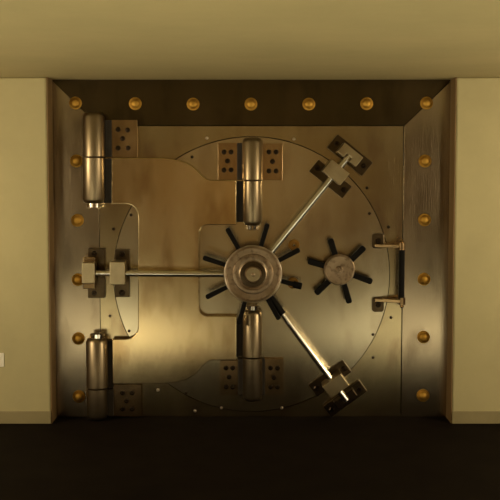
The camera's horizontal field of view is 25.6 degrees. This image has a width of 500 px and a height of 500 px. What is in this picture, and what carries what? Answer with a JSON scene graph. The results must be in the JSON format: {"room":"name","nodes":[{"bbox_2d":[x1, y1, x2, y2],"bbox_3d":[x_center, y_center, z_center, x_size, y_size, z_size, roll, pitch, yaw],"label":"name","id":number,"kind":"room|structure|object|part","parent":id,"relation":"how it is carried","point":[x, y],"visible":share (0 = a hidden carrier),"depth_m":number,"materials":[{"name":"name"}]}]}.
{"room":"bank vault entrance","nodes":[
{"label":"bank vault entrance","id":0,"kind":"room"},
{"bbox_2d":[0,77,50,410],"bbox_3d":[-2.320,-0.015,7.162,2.160,2.139,0.776,0,4,0],"label":"wall","id":1,"kind":"structure","parent":0,"point":[25,376],"depth_m":6.77,"materials":[{"name":"paint"}]},
{"bbox_2d":[0,353,3,366],"bbox_3d":[-1.553,0.682,6.823,0.056,0.088,0.008,0,4,0],"label":"outlet plate","id":2,"kind":"object","parent":1,"relation":"attached to","point":[1,354],"visible":1,"depth_m":6.82,"materials":[{"name":"beige plastic"}]},
{"bbox_2d":[0,411,50,423],"bbox_3d":[-2.320,1.042,6.851,2.160,0.079,0.008,0,4,0],"label":"baseboard","id":3,"kind":"structure","parent":1,"relation":"attached to","point":[6,417],"depth_m":6.85,"materials":[{"name":"beige wood"}]},
{"bbox_2d":[46,77,56,422],"bbox_3d":[-1.237,0.008,6.864,0.006,2.139,0.171,0,4,0],"label":"trim","id":4,"kind":"structure","parent":1,"relation":"attached to","point":[48,80],"depth_m":6.84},
{"bbox_2d":[0,415,499,499],"bbox_3d":[0.000,1.199,6.115,7.200,0.120,3.050,0,4,0],"label":"floor","id":5,"kind":"structure","parent":0,"point":[112,457],"depth_m":6.02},
{"bbox_2d":[52,80,450,420],"bbox_3d":[0.009,0.000,6.966,2.497,2.137,0.370,0,4,0],"label":"frame","id":6,"kind":"object","parent":5,"relation":"on","point":[395,134],"visible":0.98,"depth_m":6.92,"materials":[{"name":"brown metal"}]},
{"bbox_3d":[-1.096,-0.002,7.011,0.287,2.135,0.120,0,4,0],"label":"frame panel","id":7,"kind":"part","parent":6,"relation":"part of","materials":[{"name":"brown metal"}]},
{"bbox_3d":[-0.787,-0.696,6.882,0.168,0.233,0.031,0,4,0],"label":"mounting plate","id":8,"kind":"part","parent":6,"relation":"part of","materials":[{"name":"brown metal"}]},
{"bbox_3d":[-0.780,0.954,7.010,0.181,0.203,0.031,0,4,0],"label":"mounting plate","id":9,"kind":"part","parent":6,"relation":"part of","materials":[{"name":"brown metal"}]},
{"bbox_2d":[82,158,261,388],"bbox_3d":[-0.482,0.152,6.884,1.118,1.455,0.138,0,4,0],"label":"crane hinge","id":10,"kind":"object","parent":6,"relation":"attached to","point":[173,340],"visible":0.98,"depth_m":6.89,"materials":[{"name":"brown metal"}]},
{"bbox_3d":[-0.477,0.136,6.923,0.786,1.424,0.044,0,4,0],"label":"arm plate","id":11,"kind":"part","parent":10,"relation":"part of","materials":[{"name":"brown metal"}]},
{"bbox_2d":[95,137,404,410],"bbox_3d":[0.007,0.166,6.898,1.932,1.744,0.331,0,4,0],"label":"door","id":12,"kind":"structure","parent":6,"relation":"attached to","point":[315,267],"depth_m":6.94,"materials":[{"name":"metal"}]},
{"bbox_3d":[-0.538,0.147,6.837,0.842,0.045,0.040,0,4,0],"label":"locking rod","id":13,"kind":"part","parent":12,"relation":"part of","materials":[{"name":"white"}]},
{"bbox_3d":[-0.139,-0.554,6.892,0.122,0.231,0.028,0,4,0],"label":"mounting plate","id":14,"kind":"part","parent":12,"relation":"part of","materials":[{"name":"brown metal"}]},
{"bbox_3d":[-0.130,0.810,6.997,0.121,0.222,0.028,0,4,0],"label":"mounting plate","id":15,"kind":"part","parent":12,"relation":"part of","materials":[{"name":"brown metal"}]},
{"bbox_3d":[0.139,-0.553,6.892,0.128,0.228,0.028,0,4,0],"label":"mounting plate","id":16,"kind":"part","parent":12,"relation":"part of","materials":[{"name":"brown metal"}]},
{"bbox_3d":[0.149,0.804,6.997,0.127,0.234,0.028,0,4,0],"label":"mounting plate","id":17,"kind":"part","parent":12,"relation":"part of","materials":[{"name":"brown metal"}]},
{"bbox_3d":[0.359,-0.268,6.804,0.538,0.652,0.040,0,4,0],"label":"locking rod","id":18,"kind":"part","parent":12,"relation":"part of","materials":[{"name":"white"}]},
{"bbox_3d":[0.353,0.603,6.872,0.536,0.708,0.040,0,4,0],"label":"locking rod","id":19,"kind":"part","parent":12,"relation":"part of","materials":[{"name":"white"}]},
{"bbox_3d":[0.877,0.318,6.923,0.197,0.022,0.050,2,5,22],"label":"bracket arm","id":20,"kind":"part","parent":12,"relation":"part of","materials":[{"name":"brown metal"}]},
{"bbox_3d":[0.873,-0.025,6.897,0.196,0.022,0.050,2,5,22],"label":"bracket arm","id":21,"kind":"part","parent":12,"relation":"part of","materials":[{"name":"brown metal"}]},
{"bbox_3d":[0.006,0.141,7.020,1.911,1.847,0.104,0,4,0],"label":"jamb plate","id":22,"kind":"part","parent":6,"relation":"part of","materials":[{"name":"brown metal"}]},
{"bbox_3d":[0.009,-0.926,6.939,2.496,0.285,0.120,0,4,0],"label":"frame panel","id":23,"kind":"part","parent":6,"relation":"part of","materials":[{"name":"brown metal"}]},
{"bbox_3d":[1.113,0.000,7.011,0.290,2.130,0.120,0,4,0],"label":"frame panel","id":24,"kind":"part","parent":6,"relation":"part of","materials":[{"name":"brown metal"}]},
{"bbox_2d":[0,0,499,79],"bbox_3d":[0.000,-1.030,5.442,7.200,0.150,4.050,0,4,0],"label":"ceiling","id":25,"kind":"structure","parent":0,"point":[52,39],"depth_m":4.64,"materials":[{"name":"paint"}]},
{"bbox_2d":[452,77,499,410],"bbox_3d":[2.329,-0.015,7.162,2.141,2.139,0.776,0,4,0],"label":"wall","id":26,"kind":"structure","parent":0,"point":[476,303],"depth_m":6.77,"materials":[{"name":"paint"}]},
{"bbox_2d":[446,77,456,422],"bbox_3d":[1.256,0.008,6.864,0.006,2.139,0.171,0,4,0],"label":"trim","id":27,"kind":"structure","parent":26,"relation":"attached to","point":[454,80],"depth_m":6.84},
{"bbox_2d":[452,411,499,423],"bbox_3d":[2.329,1.042,6.851,2.141,0.079,0.008,0,4,0],"label":"baseboard","id":28,"kind":"structure","parent":26,"relation":"attached to","point":[458,417],"depth_m":6.85,"materials":[{"name":"beige wood"}]}
]}

